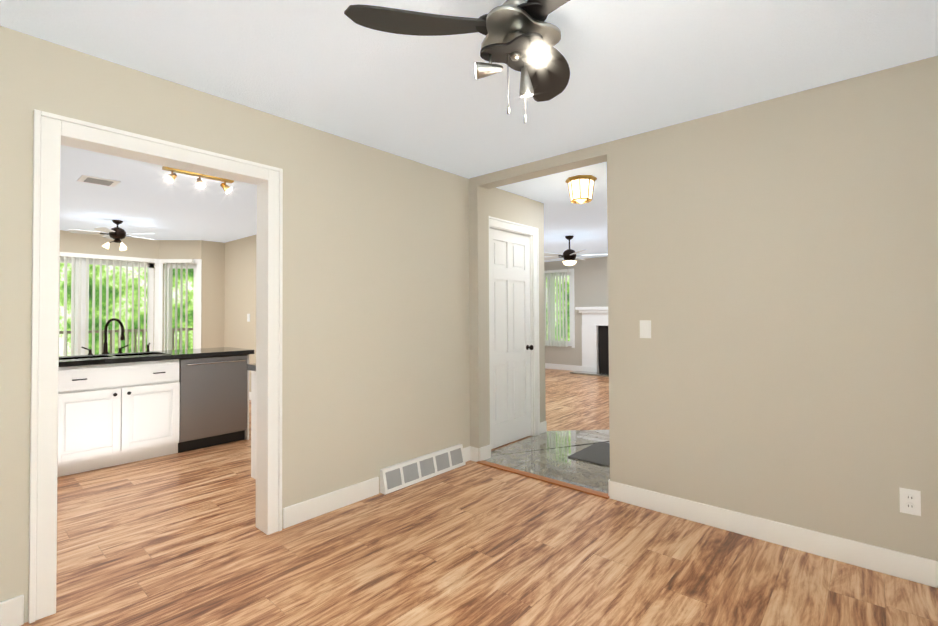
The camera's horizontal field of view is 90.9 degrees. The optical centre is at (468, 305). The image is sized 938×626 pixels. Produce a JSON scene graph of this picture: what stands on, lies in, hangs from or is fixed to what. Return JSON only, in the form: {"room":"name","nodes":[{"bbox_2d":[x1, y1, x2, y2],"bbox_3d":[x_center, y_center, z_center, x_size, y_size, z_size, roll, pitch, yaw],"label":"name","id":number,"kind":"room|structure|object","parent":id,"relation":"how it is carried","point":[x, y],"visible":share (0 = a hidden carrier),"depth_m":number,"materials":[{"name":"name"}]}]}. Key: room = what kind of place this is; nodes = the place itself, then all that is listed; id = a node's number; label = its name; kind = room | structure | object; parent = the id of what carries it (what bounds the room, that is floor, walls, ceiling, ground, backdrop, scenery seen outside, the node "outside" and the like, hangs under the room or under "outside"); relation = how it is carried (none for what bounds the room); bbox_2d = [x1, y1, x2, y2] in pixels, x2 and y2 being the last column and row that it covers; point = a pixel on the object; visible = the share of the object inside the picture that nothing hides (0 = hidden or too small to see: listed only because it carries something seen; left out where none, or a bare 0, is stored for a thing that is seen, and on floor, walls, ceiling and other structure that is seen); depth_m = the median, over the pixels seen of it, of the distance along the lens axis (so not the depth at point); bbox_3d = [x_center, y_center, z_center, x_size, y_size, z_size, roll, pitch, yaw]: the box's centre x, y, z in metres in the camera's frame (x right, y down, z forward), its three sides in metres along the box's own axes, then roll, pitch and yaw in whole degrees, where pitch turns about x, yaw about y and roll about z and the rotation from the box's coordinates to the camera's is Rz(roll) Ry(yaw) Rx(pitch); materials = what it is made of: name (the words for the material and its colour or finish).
{"room":"empty dining room","nodes":[
{"label":"empty dining room","id":0,"kind":"room"},
{"bbox_2d":[0,26,471,622],"bbox_3d":[-1.256,0.093,2.643,0.150,2.440,3.690,-1,-1,41],"label":"wall","id":1,"kind":"structure","parent":0,"point":[377,319],"depth_m":2.99,"materials":[{"name":"beige paint"}]},
{"bbox_2d":[0,595,23,625],"bbox_3d":[-2.117,1.239,1.559,0.014,0.120,0.885,-1,-1,41],"label":"baseboard","id":2,"kind":"structure","parent":1,"relation":"attached to","point":[11,610],"depth_m":1.86,"materials":[{"name":"white wood"}]},
{"bbox_2d":[59,252,201,355],"bbox_3d":[-5.123,0.214,6.589,0.568,1.910,2.331,-1,-1,41],"label":"window","id":3,"kind":"structure","parent":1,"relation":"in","point":[152,290],"depth_m":7.17,"materials":[{"name":"white"}]},
{"bbox_2d":[59,252,153,355],"bbox_3d":[-5.386,0.319,6.478,0.080,2.100,1.620,-1,-1,41],"label":"window blinds","id":4,"kind":"object","parent":3,"relation":"attached to","point":[80,256],"visible":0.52,"depth_m":6.60,"materials":[{"name":"white plastic"}]},
{"bbox_2d":[161,259,193,349],"bbox_3d":[-4.521,0.325,7.152,0.456,2.100,0.088,0,-1,-4],"label":"window blinds","id":5,"kind":"object","parent":3,"relation":"attached to","point":[175,261],"visible":0.77,"depth_m":7.16,"materials":[{"name":"white plastic"}]},
{"bbox_2d":[28,109,282,623],"bbox_3d":[-1.516,0.246,2.367,0.168,2.126,1.077,-1,-1,41],"label":"door frame","id":6,"kind":"structure","parent":1,"relation":"attached to","point":[52,133],"depth_m":2.04,"materials":[{"name":"white wood"}]},
{"bbox_2d":[283,477,378,528],"bbox_3d":[-0.866,1.256,2.981,0.014,0.120,0.695,-1,-1,41],"label":"baseboard","id":7,"kind":"structure","parent":1,"relation":"attached to","point":[300,512],"depth_m":2.94,"materials":[{"name":"white wood"}]},
{"bbox_2d":[380,444,465,494],"bbox_3d":[-0.328,1.241,3.556,0.062,0.165,0.839,-1,-1,41],"label":"floor vent","id":8,"kind":"object","parent":1,"relation":"in","point":[396,477],"visible":1,"depth_m":3.50,"materials":[{"name":"white metal"}]},
{"bbox_2d":[0,0,937,261],"bbox_3d":[-0.049,-1.133,5.665,9.670,0.100,10.040,-1,-1,41],"label":"ceiling","id":9,"kind":"structure","parent":0,"point":[636,67],"depth_m":2.25,"materials":[{"name":"white paint"}]},
{"bbox_2d":[77,175,120,186],"bbox_3d":[-3.235,-1.089,4.031,0.260,0.010,0.260,-1,-1,41],"label":"ceiling vent","id":10,"kind":"object","parent":9,"relation":"in","point":[97,180],"visible":0.96,"depth_m":4.02,"materials":[{"name":"white metal"}]},
{"bbox_2d":[69,220,154,250],"bbox_3d":[-4.390,-0.878,5.745,0.857,0.362,0.888,-1,-1,41],"label":"ceiling fan","id":11,"kind":"object","parent":9,"relation":"hanging from","point":[117,234],"visible":1,"depth_m":5.67,"materials":[{"name":"brown metal"}]},
{"bbox_2d":[162,166,233,192],"bbox_3d":[-2.231,-1.038,3.827,0.088,0.128,0.520,-1,-1,41],"label":"track","id":12,"kind":"object","parent":9,"relation":"attached to","point":[172,176],"visible":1,"depth_m":3.81,"materials":[{"name":"gold metal"}]},
{"bbox_2d":[344,0,569,123],"bbox_3d":[0.246,-0.882,1.531,0.941,0.543,0.970,-1,-1,41],"label":"fan","id":13,"kind":"object","parent":9,"relation":"hanging from","point":[523,37],"visible":1,"depth_m":1.53,"materials":[{"name":"black metal"}]},
{"bbox_2d":[544,236,607,265],"bbox_3d":[1.532,-0.840,7.098,1.179,0.455,1.186,-1,-1,41],"label":"ceiling fan","id":14,"kind":"object","parent":9,"relation":"hanging from","point":[569,255],"visible":0.98,"depth_m":6.99,"materials":[{"name":"brown metal"}]},
{"bbox_2d":[565,175,596,203],"bbox_3d":[0.987,-1.008,4.061,0.249,0.215,0.249,-1,-1,41],"label":"hall light","id":15,"kind":"object","parent":9,"relation":"attached to","point":[581,188],"visible":1,"depth_m":3.99,"materials":[{"name":"white glass"}]},
{"bbox_2d":[21,368,937,625],"bbox_3d":[-0.035,1.406,5.622,9.670,0.100,10.040,-1,-1,41],"label":"floor","id":16,"kind":"structure","parent":0,"point":[178,539],"depth_m":2.35,"materials":[{"name":"brown wood"}]},
{"bbox_2d":[57,366,64,476],"bbox_3d":[-3.574,0.908,3.546,0.612,0.865,0.590,-1,-1,41],"label":"base cabinet","id":17,"kind":"object","parent":16,"relation":"on","point":[61,372],"depth_m":3.58,"materials":[{"name":"white wood"}]},
{"bbox_2d":[65,358,184,475],"bbox_3d":[-3.150,0.913,4.028,0.612,0.865,0.933,-1,-1,41],"label":"base cabinet","id":18,"kind":"object","parent":16,"relation":"on","point":[120,407],"depth_m":3.86,"materials":[{"name":"white wood"}]},
{"bbox_2d":[59,347,252,365],"bbox_3d":[-3.336,0.457,3.862,0.665,0.045,2.760,-1,-1,41],"label":"countertop","id":19,"kind":"structure","parent":18,"relation":"on","point":[205,353],"depth_m":4.21,"materials":[{"name":"black stone"}]},
{"bbox_2d":[81,322,126,353],"bbox_3d":[-3.275,0.288,4.183,0.224,0.309,0.346,-1,-1,41],"label":"faucet","id":20,"kind":"object","parent":19,"relation":"on","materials":[{"name":"black metal"}]},
{"bbox_2d":[59,350,164,361],"bbox_3d":[-3.144,0.532,4.052,0.436,0.196,0.796,-1,-1,41],"label":"sink","id":21,"kind":"object","parent":19,"relation":"in","point":[131,354],"depth_m":4.13,"materials":[{"name":"metal"}]},
{"bbox_2d":[181,354,248,451],"bbox_3d":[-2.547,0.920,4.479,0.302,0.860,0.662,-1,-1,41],"label":"dishwasher","id":22,"kind":"object","parent":16,"relation":"on","point":[215,388],"depth_m":4.41,"materials":[{"name":"grey metal"}]},
{"bbox_2d":[251,371,255,478],"bbox_3d":[-0.838,0.896,3.684,0.600,0.866,1.520,-1,-1,41],"label":"base cabinet","id":23,"kind":"object","parent":16,"relation":"on","point":[253,373],"depth_m":3.29,"materials":[{"name":"white wood"}]},
{"bbox_2d":[247,363,255,370],"bbox_3d":[-0.856,0.442,3.693,0.634,0.042,1.540,-1,-1,41],"label":"countertop","id":24,"kind":"structure","parent":23,"relation":"on","point":[252,367],"depth_m":3.28,"materials":[{"name":"grey stone"}]},
{"bbox_2d":[476,460,608,498],"bbox_3d":[0.524,1.312,3.534,1.170,0.012,0.070,-1,-1,41],"label":"trim","id":25,"kind":"structure","parent":16,"relation":"on","point":[553,481],"depth_m":3.47,"materials":[{"name":"brown wood"}]},
{"bbox_2d":[484,430,609,493],"bbox_3d":[1.490,1.327,4.535,1.500,0.006,2.720,-1,-1,41],"label":"tile floor","id":26,"kind":"structure","parent":16,"relation":"on","point":[547,454],"depth_m":4.00,"materials":[{"name":"grey tile"}]},
{"bbox_2d":[568,441,609,466],"bbox_3d":[1.348,1.310,3.994,0.760,0.012,0.620,-1,-1,41],"label":"door mat","id":27,"kind":"object","parent":26,"relation":"on","point":[598,453],"visible":0.44,"depth_m":4.06,"materials":[{"name":"grey fabric"}]},
{"bbox_2d":[570,307,608,376],"bbox_3d":[2.901,0.707,9.267,1.710,1.390,0.450,-1,-1,41],"label":"fireplace mantel","id":28,"kind":"object","parent":16,"relation":"on","point":[595,349],"visible":0.38,"depth_m":9.65,"materials":[{"name":"white wood"}]},
{"bbox_2d":[472,56,937,560],"bbox_3d":[-0.586,0.122,4.624,9.140,2.440,0.150,-1,-1,41],"label":"wall","id":29,"kind":"structure","parent":0,"point":[768,268],"depth_m":2.53,"materials":[{"name":"beige paint"}]},
{"bbox_2d":[490,228,533,448],"bbox_3d":[0.414,0.302,4.481,0.102,2.042,0.690,-1,-1,41],"label":"closet door","id":30,"kind":"structure","parent":29,"relation":"in","point":[511,347],"depth_m":4.48,"materials":[{"name":"white wood"}]},
{"bbox_2d":[489,216,539,443],"bbox_3d":[0.384,0.260,4.509,0.144,2.150,0.890,-1,-1,41],"label":"door frame","id":31,"kind":"structure","parent":29,"relation":"attached to","point":[530,232],"depth_m":4.74,"materials":[{"name":"white wood"}]},
{"bbox_2d":[546,269,574,347],"bbox_3d":[1.864,0.058,10.533,1.240,1.740,0.120,-1,-1,41],"label":"window","id":32,"kind":"structure","parent":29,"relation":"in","point":[570,274],"depth_m":10.19,"materials":[{"name":"white plastic"}]},
{"bbox_2d":[544,269,568,346],"bbox_3d":[1.799,0.052,10.460,1.040,1.710,0.089,-1,-1,41],"label":"window blinds","id":33,"kind":"object","parent":32,"relation":"attached to","point":[550,339],"visible":0.67,"depth_m":10.32,"materials":[{"name":"white plastic"}]},
{"bbox_2d":[545,363,580,370],"bbox_3d":[3.026,1.344,9.447,5.520,0.120,0.014,-1,-1,41],"label":"baseboard","id":34,"kind":"structure","parent":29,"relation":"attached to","point":[547,365],"depth_m":10.27,"materials":[{"name":"white wood"}]},
{"bbox_2d":[640,320,650,337],"bbox_3d":[1.143,0.151,2.994,0.072,0.116,0.013,-1,-1,41],"label":"switch plate","id":35,"kind":"object","parent":29,"relation":"attached to","point":[645,328],"visible":1,"depth_m":2.99,"materials":[{"name":"white plastic"}]},
{"bbox_2d":[608,479,937,587],"bbox_3d":[1.818,1.233,2.390,2.314,0.120,0.018,-1,-1,41],"label":"baseboard","id":36,"kind":"structure","parent":29,"relation":"attached to","point":[918,569],"depth_m":2.47,"materials":[{"name":"white wood"}]},
{"bbox_2d":[899,487,920,515],"bbox_3d":[2.074,0.920,2.169,0.072,0.116,0.010,-1,-1,41],"label":"electrical outlet plate","id":37,"kind":"object","parent":29,"relation":"attached to","point":[910,501],"visible":1,"depth_m":2.17,"materials":[{"name":"white plastic"}]},
{"label":"outside","id":38,"kind":"structure","parent":0,"visible":0},
{"bbox_2d":[59,263,569,355],"bbox_3d":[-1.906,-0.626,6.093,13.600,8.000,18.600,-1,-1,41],"label":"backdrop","id":39,"kind":"structure","parent":38,"point":[190,305],"depth_m":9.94,"materials":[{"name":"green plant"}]},
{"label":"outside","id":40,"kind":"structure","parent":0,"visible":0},
{"bbox_2d":[59,328,192,353],"bbox_3d":[-6.552,0.965,7.096,1.950,1.100,6.000,-1,-1,41],"label":"rail","id":41,"kind":"object","parent":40,"point":[110,332],"depth_m":8.73,"materials":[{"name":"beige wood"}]}
]}

